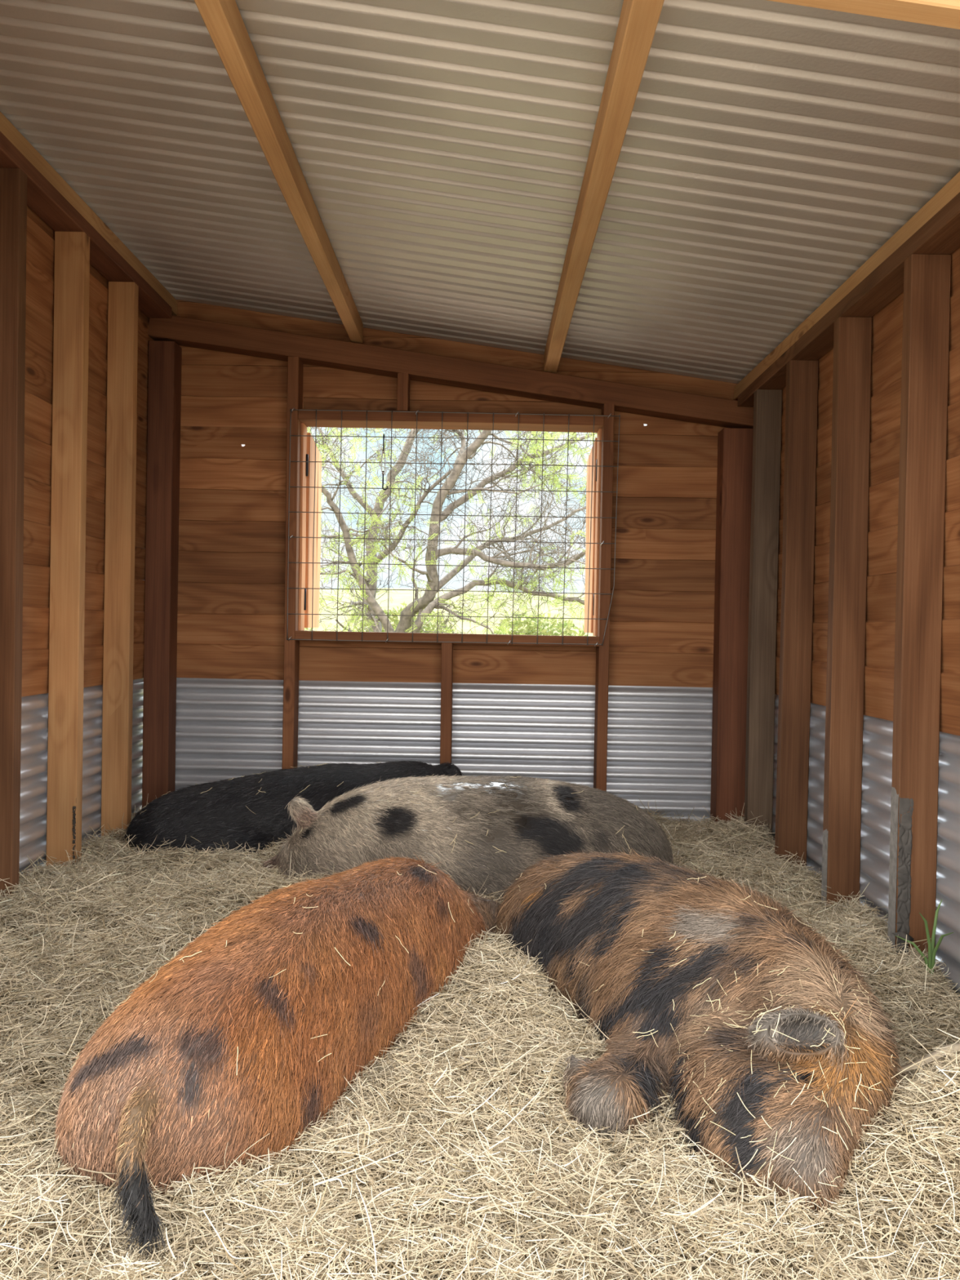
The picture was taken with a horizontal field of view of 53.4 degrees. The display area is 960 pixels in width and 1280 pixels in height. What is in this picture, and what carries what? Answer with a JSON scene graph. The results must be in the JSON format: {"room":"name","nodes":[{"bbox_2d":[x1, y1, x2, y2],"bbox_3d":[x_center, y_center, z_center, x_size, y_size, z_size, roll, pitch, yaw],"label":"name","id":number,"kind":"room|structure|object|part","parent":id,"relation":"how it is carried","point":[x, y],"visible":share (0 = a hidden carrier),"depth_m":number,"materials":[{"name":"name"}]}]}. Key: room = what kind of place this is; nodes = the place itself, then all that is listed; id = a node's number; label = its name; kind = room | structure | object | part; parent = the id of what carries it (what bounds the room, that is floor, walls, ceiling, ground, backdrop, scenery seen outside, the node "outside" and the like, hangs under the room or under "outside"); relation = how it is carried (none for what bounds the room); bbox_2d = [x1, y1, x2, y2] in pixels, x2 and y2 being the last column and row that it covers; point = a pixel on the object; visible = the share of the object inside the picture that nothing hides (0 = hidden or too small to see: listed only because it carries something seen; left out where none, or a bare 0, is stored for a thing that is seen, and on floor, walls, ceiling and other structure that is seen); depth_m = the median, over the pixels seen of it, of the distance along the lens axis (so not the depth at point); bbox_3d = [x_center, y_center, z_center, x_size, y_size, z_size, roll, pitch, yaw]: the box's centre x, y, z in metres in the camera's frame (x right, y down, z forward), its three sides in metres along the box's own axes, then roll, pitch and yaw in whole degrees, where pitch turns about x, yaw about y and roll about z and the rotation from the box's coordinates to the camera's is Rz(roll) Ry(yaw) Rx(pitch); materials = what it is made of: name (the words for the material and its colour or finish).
{"room":"pig shed","nodes":[
{"label":"pig shed","id":0,"kind":"room"},
{"bbox_2d":[18,205,154,877],"bbox_3d":[-1.365,-0.220,2.677,0.024,2.321,2.570,1,1,0],"label":"wall","id":1,"kind":"structure","parent":0,"point":[40,240],"depth_m":3.01,"materials":[{"name":"brown wood"}]},
{"bbox_2d":[304,587,592,635],"bbox_3d":[0.036,-0.280,9.997,120.000,2.310,100.000,1,1,0],"label":"ground","id":2,"kind":"structure","parent":0,"point":[406,597],"depth_m":24.34,"materials":[{"name":"green plant"}]},
{"bbox_2d":[353,603,457,633],"bbox_3d":[-1.050,0.111,13.432,1.590,1.336,1.372,1,1,-25],"label":"bush","id":3,"kind":"object","parent":2,"relation":"on","point":[394,619],"visible":0.1,"depth_m":13.23,"materials":[{"name":"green plant"}]},
{"bbox_2d":[303,426,596,635],"bbox_3d":[-0.248,-0.927,7.928,4.138,3.827,3.090,1,1,0],"label":"tree","id":4,"kind":"object","parent":2,"relation":"on","point":[424,605],"visible":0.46,"depth_m":7.86,"materials":[{"name":"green plant"}]},
{"bbox_2d":[0,793,959,1279],"bbox_3d":[-0.142,0.814,2.457,2.444,0.312,2.972,1,1,0],"label":"bedding","id":5,"kind":"object","parent":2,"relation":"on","point":[460,1156],"visible":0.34,"depth_m":1.54,"materials":[{"name":"beige plant"}]},
{"bbox_2d":[53,852,501,1261],"bbox_3d":[-0.319,0.734,2.046,0.406,0.445,1.408,1,1,24],"label":"pig","id":6,"kind":"object","parent":5,"relation":"on","point":[156,1092],"visible":0.8,"depth_m":1.63},
{"bbox_2d":[121,760,463,860],"bbox_3d":[-0.517,0.670,3.483,1.463,0.434,0.533,1,1,-16],"label":"pig","id":7,"kind":"object","parent":5,"relation":"on","point":[216,814],"visible":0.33,"depth_m":3.28},
{"bbox_2d":[258,773,673,902],"bbox_3d":[-0.043,0.663,2.959,1.308,0.452,0.627,1,1,0],"label":"pig","id":8,"kind":"object","parent":5,"relation":"on","point":[536,819],"visible":0.48,"depth_m":2.85},
{"bbox_2d":[493,848,906,1216],"bbox_3d":[0.407,0.727,1.996,0.585,0.439,1.141,1,1,-9],"label":"pig","id":9,"kind":"object","parent":5,"relation":"on","point":[608,900],"visible":0.78,"depth_m":1.72},
{"bbox_2d":[71,763,894,1186],"label":"scraps","id":10,"kind":"object","parent":9,"relation":"on","point":[761,1014],"depth_m":1.60,"materials":[{"name":"beige plant"}]},
{"bbox_2d":[895,898,953,980],"bbox_3d":[0.997,0.691,2.146,0.100,0.201,0.086,1,1,9],"label":"grass tuft","id":11,"kind":"object","parent":5,"relation":"on","point":[931,951],"visible":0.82,"depth_m":2.16,"materials":[{"name":"green plant"}]},
{"bbox_3d":[0.990,0.735,2.180,0.079,0.111,0.002,1,1,22],"label":"blade","id":12,"kind":"part","parent":11,"relation":"part of","materials":[{"name":"green plant"}]},
{"bbox_3d":[1.004,0.700,2.153,0.054,0.181,0.006,1,1,-32],"label":"blade","id":13,"kind":"part","parent":11,"relation":"part of","materials":[{"name":"green plant"}]},
{"bbox_3d":[1.038,0.691,2.173,0.034,0.200,0.005,1,1,-24],"label":"blade","id":14,"kind":"part","parent":11,"relation":"part of","materials":[{"name":"green plant"}]},
{"bbox_3d":[1.031,0.716,2.132,0.006,0.151,0.074,1,1,-12],"label":"blade","id":15,"kind":"part","parent":11,"relation":"part of","materials":[{"name":"green plant"}]},
{"bbox_2d":[896,1042,959,1073],"bbox_3d":[0.801,0.728,1.654,0.165,0.082,0.038,1,1,20],"label":"husk","id":16,"kind":"object","parent":5,"relation":"on","point":[957,1046],"visible":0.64,"depth_m":1.67,"materials":[{"name":"beige plant"}]},
{"bbox_2d":[487,610,588,635],"bbox_3d":[0.779,0.203,13.500,1.683,1.218,1.391,1,1,0],"label":"bush","id":17,"kind":"object","parent":2,"relation":"on","point":[530,629],"visible":0.16,"depth_m":13.29,"materials":[{"name":"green plant"}]},
{"bbox_2d":[172,299,737,823],"bbox_3d":[-0.119,-0.226,3.950,2.460,2.346,0.024,1,1,0],"label":"wall","id":18,"kind":"structure","parent":0,"point":[526,710],"depth_m":3.94,"materials":[{"name":"brown wood"}]},
{"bbox_2d":[294,408,604,646],"bbox_3d":[-0.124,-0.452,3.909,1.232,0.932,0.151,1,1,0],"label":"window","id":19,"kind":"structure","parent":18,"relation":"in","point":[331,419],"depth_m":3.84,"materials":[{"name":"brown wood"}]},
{"bbox_2d":[303,432,321,627],"bbox_3d":[-0.749,-0.463,4.270,0.046,0.815,0.614,1,1,-3],"label":"window shutter","id":20,"kind":"object","parent":19,"relation":"attached to","point":[310,455],"visible":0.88,"depth_m":4.16,"materials":[{"name":"brown wood"}]},
{"bbox_2d":[396,373,410,410],"bbox_3d":[-0.310,-0.996,3.875,0.045,0.150,0.096,1,1,0],"label":"stud","id":21,"kind":"object","parent":19,"relation":"on","point":[403,379],"visible":0.91,"depth_m":3.83,"materials":[{"name":"brown wood"}]},
{"bbox_3d":[-0.132,-0.006,3.915,1.225,0.042,0.149,1,1,0],"label":"sill","id":22,"kind":"part","parent":19,"relation":"part of","materials":[{"name":"brown wood"}]},
{"bbox_2d":[286,408,620,646],"bbox_3d":[-0.109,-0.452,3.828,1.323,0.934,0.026,1,1,0],"label":"mesh panel","id":23,"kind":"object","parent":19,"relation":"attached to","point":[293,409],"visible":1,"depth_m":3.82,"materials":[{"name":"grey metal"}]},
{"bbox_2d":[381,433,387,490],"bbox_3d":[-0.382,-0.712,3.816,0.027,0.226,0.020,2,1,37],"label":"turnbuckle","id":24,"kind":"object","parent":23,"relation":"hanging from","point":[383,451],"visible":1,"depth_m":3.81,"materials":[{"name":"grey metal"}]},
{"bbox_2d":[583,437,596,632],"bbox_3d":[0.499,-0.440,4.266,0.045,0.815,0.613,1,1,1],"label":"window shutter","id":25,"kind":"object","parent":19,"relation":"attached to","point":[588,483],"visible":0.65,"depth_m":4.18,"materials":[{"name":"brown wood"}]},
{"bbox_2d":[0,0,959,383],"bbox_3d":[-0.094,-1.215,2.745,2.870,0.390,3.480,1,1,0],"label":"ceiling","id":26,"kind":"structure","parent":0,"point":[770,149],"depth_m":2.33,"materials":[{"name":"metal"}]},
{"bbox_2d":[772,246,959,999],"bbox_3d":[1.116,-0.012,2.671,0.024,1.996,2.570,1,1,0],"label":"wall","id":27,"kind":"structure","parent":0,"point":[887,322],"depth_m":2.63,"materials":[{"name":"brown wood"}]},
{"label":"floor","id":28,"kind":"structure","parent":0,"visible":0},
{"bbox_2d":[0,168,26,901],"bbox_3d":[-1.306,-0.167,2.608,0.096,2.209,0.047,1,1,0],"label":"stud","id":29,"kind":"object","parent":28,"relation":"on","point":[13,181],"visible":0.88,"depth_m":2.59,"materials":[{"name":"brown wood"}]},
{"bbox_2d":[45,231,89,868],"bbox_3d":[-1.304,-0.172,3.016,0.096,2.209,0.052,1,1,0],"label":"stud","id":30,"kind":"object","parent":28,"relation":"on","point":[72,249],"visible":0.84,"depth_m":3.00,"materials":[{"name":"brown wood"}]},
{"bbox_2d":[0,131,171,318],"bbox_3d":[-1.285,-1.295,2.619,0.096,0.047,2.410,1,1,0],"label":"plate","id":31,"kind":"object","parent":30,"relation":"on","point":[43,198],"visible":0.82,"depth_m":2.96,"materials":[{"name":"brown wood"}]},
{"bbox_2d":[0,111,177,315],"bbox_3d":[-1.286,-1.347,2.665,0.083,0.062,2.515,1,1,0],"label":"roof purlin","id":32,"kind":"structure","parent":31,"relation":"on","point":[7,129],"depth_m":2.96,"materials":[{"name":"brown wood"}]},
{"bbox_2d":[101,281,138,842],"bbox_3d":[-1.304,-0.177,3.453,0.096,2.209,0.047,1,1,0],"label":"stud","id":33,"kind":"object","parent":28,"relation":"on","point":[122,296],"visible":0.9,"depth_m":3.43,"materials":[{"name":"brown wood"}]},
{"bbox_2d":[142,340,182,808],"bbox_3d":[-1.298,-0.139,3.890,0.107,2.121,0.099,1,1,0],"label":"post","id":34,"kind":"object","parent":28,"relation":"on","point":[164,378],"visible":0.83,"depth_m":3.84,"materials":[{"name":"brown wood"}]},
{"bbox_2d":[281,356,302,769],"bbox_3d":[-0.766,-0.103,3.888,0.048,2.069,0.096,1,1,0],"label":"stud","id":35,"kind":"object","parent":28,"relation":"on","point":[295,365],"visible":0.73,"depth_m":3.84,"materials":[{"name":"brown wood"}]},
{"bbox_2d":[440,642,453,764],"bbox_3d":[-0.140,0.477,3.893,0.047,0.932,0.095,1,1,0],"label":"stud","id":36,"kind":"object","parent":28,"relation":"on","point":[446,660],"visible":0.53,"depth_m":3.84,"materials":[{"name":"brown wood"}]},
{"bbox_2d":[593,403,614,791],"bbox_3d":[0.500,0.003,3.885,0.044,1.902,0.096,1,1,0],"label":"stud","id":37,"kind":"object","parent":28,"relation":"on","point":[602,682],"visible":0.83,"depth_m":3.84,"materials":[{"name":"brown wood"}]},
{"bbox_2d":[710,427,753,823],"bbox_3d":[1.034,0.058,3.885,0.147,1.813,0.098,1,1,0],"label":"post","id":38,"kind":"object","parent":28,"relation":"on","point":[735,446],"visible":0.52,"depth_m":3.84,"materials":[{"name":"brown wood"}]},
{"bbox_2d":[147,315,753,428],"bbox_3d":[-0.103,-1.086,3.874,2.468,0.415,0.095,1,1,0],"label":"plate","id":39,"kind":"object","parent":38,"relation":"on","point":[184,331],"visible":0.95,"depth_m":3.83,"materials":[{"name":"brown wood"}]},
{"bbox_2d":[543,0,664,373],"bbox_3d":[0.281,-1.105,2.535,0.055,0.081,2.660,1,1,0],"label":"roof purlin","id":40,"kind":"structure","parent":39,"relation":"on","point":[638,20],"depth_m":2.08,"materials":[{"name":"brown wood"}]},
{"bbox_2d":[744,389,782,837],"bbox_3d":[1.058,0.019,3.580,0.097,1.899,0.047,1,1,0],"label":"stud","id":41,"kind":"object","parent":28,"relation":"on","point":[767,403],"visible":0.87,"depth_m":3.56,"materials":[{"name":"brown wood"}]},
{"bbox_2d":[737,191,959,407],"bbox_3d":[1.072,-0.941,2.616,0.097,0.048,2.410,1,1,0],"label":"plate","id":42,"kind":"object","parent":41,"relation":"on","point":[940,235],"visible":0.72,"depth_m":2.56,"materials":[{"name":"brown wood"}]},
{"bbox_2d":[733,171,959,399],"bbox_3d":[1.076,-0.993,2.662,0.083,0.059,2.515,1,1,0],"label":"roof purlin","id":43,"kind":"structure","parent":42,"relation":"on","point":[952,188],"depth_m":2.58,"materials":[{"name":"brown wood"}]},
{"bbox_2d":[774,360,818,868],"bbox_3d":[1.056,0.024,3.194,0.097,1.899,0.048,1,1,0],"label":"stud","id":44,"kind":"object","parent":28,"relation":"on","point":[802,375],"visible":0.8,"depth_m":3.17,"materials":[{"name":"brown wood"}]},
{"bbox_2d":[821,316,871,911],"bbox_3d":[1.055,0.030,2.753,0.097,1.899,0.047,1,1,0],"label":"stud","id":45,"kind":"object","parent":28,"relation":"on","point":[852,335],"visible":0.83,"depth_m":2.73,"materials":[{"name":"brown wood"}]},
{"bbox_2d":[887,253,951,959],"bbox_3d":[1.054,0.035,2.295,0.096,1.899,0.053,1,1,0],"label":"stud","id":46,"kind":"object","parent":28,"relation":"on","point":[926,277],"visible":0.91,"depth_m":2.28,"materials":[{"name":"brown wood"}]},
{"bbox_2d":[892,932,913,941],"bbox_3d":[1.006,0.704,2.268,0.053,0.021,0.022,1,1,6],"label":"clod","id":47,"kind":"object","parent":46,"relation":"attached to","point":[903,935],"visible":0.84,"depth_m":2.26,"materials":[{"name":"grey soil"}]},
{"bbox_3d":[-0.128,-0.138,1.374,2.460,2.228,0.022,1,1,0],"label":"wall","id":48,"kind":"structure","parent":0,"visible":0},
{"bbox_2d":[767,0,959,29],"bbox_3d":[-0.111,-1.065,1.382,2.472,0.415,0.047,1,1,0],"label":"beam","id":49,"kind":"structure","parent":48,"relation":"attached to","point":[942,13],"depth_m":1.38,"materials":[{"name":"brown wood"}]},
{"bbox_2d":[194,0,363,342],"bbox_3d":[-0.501,-1.224,2.536,0.049,0.081,2.660,1,1,0],"label":"roof purlin","id":50,"kind":"structure","parent":49,"relation":"on","point":[224,22],"depth_m":2.28,"materials":[{"name":"brown wood"}]}
]}

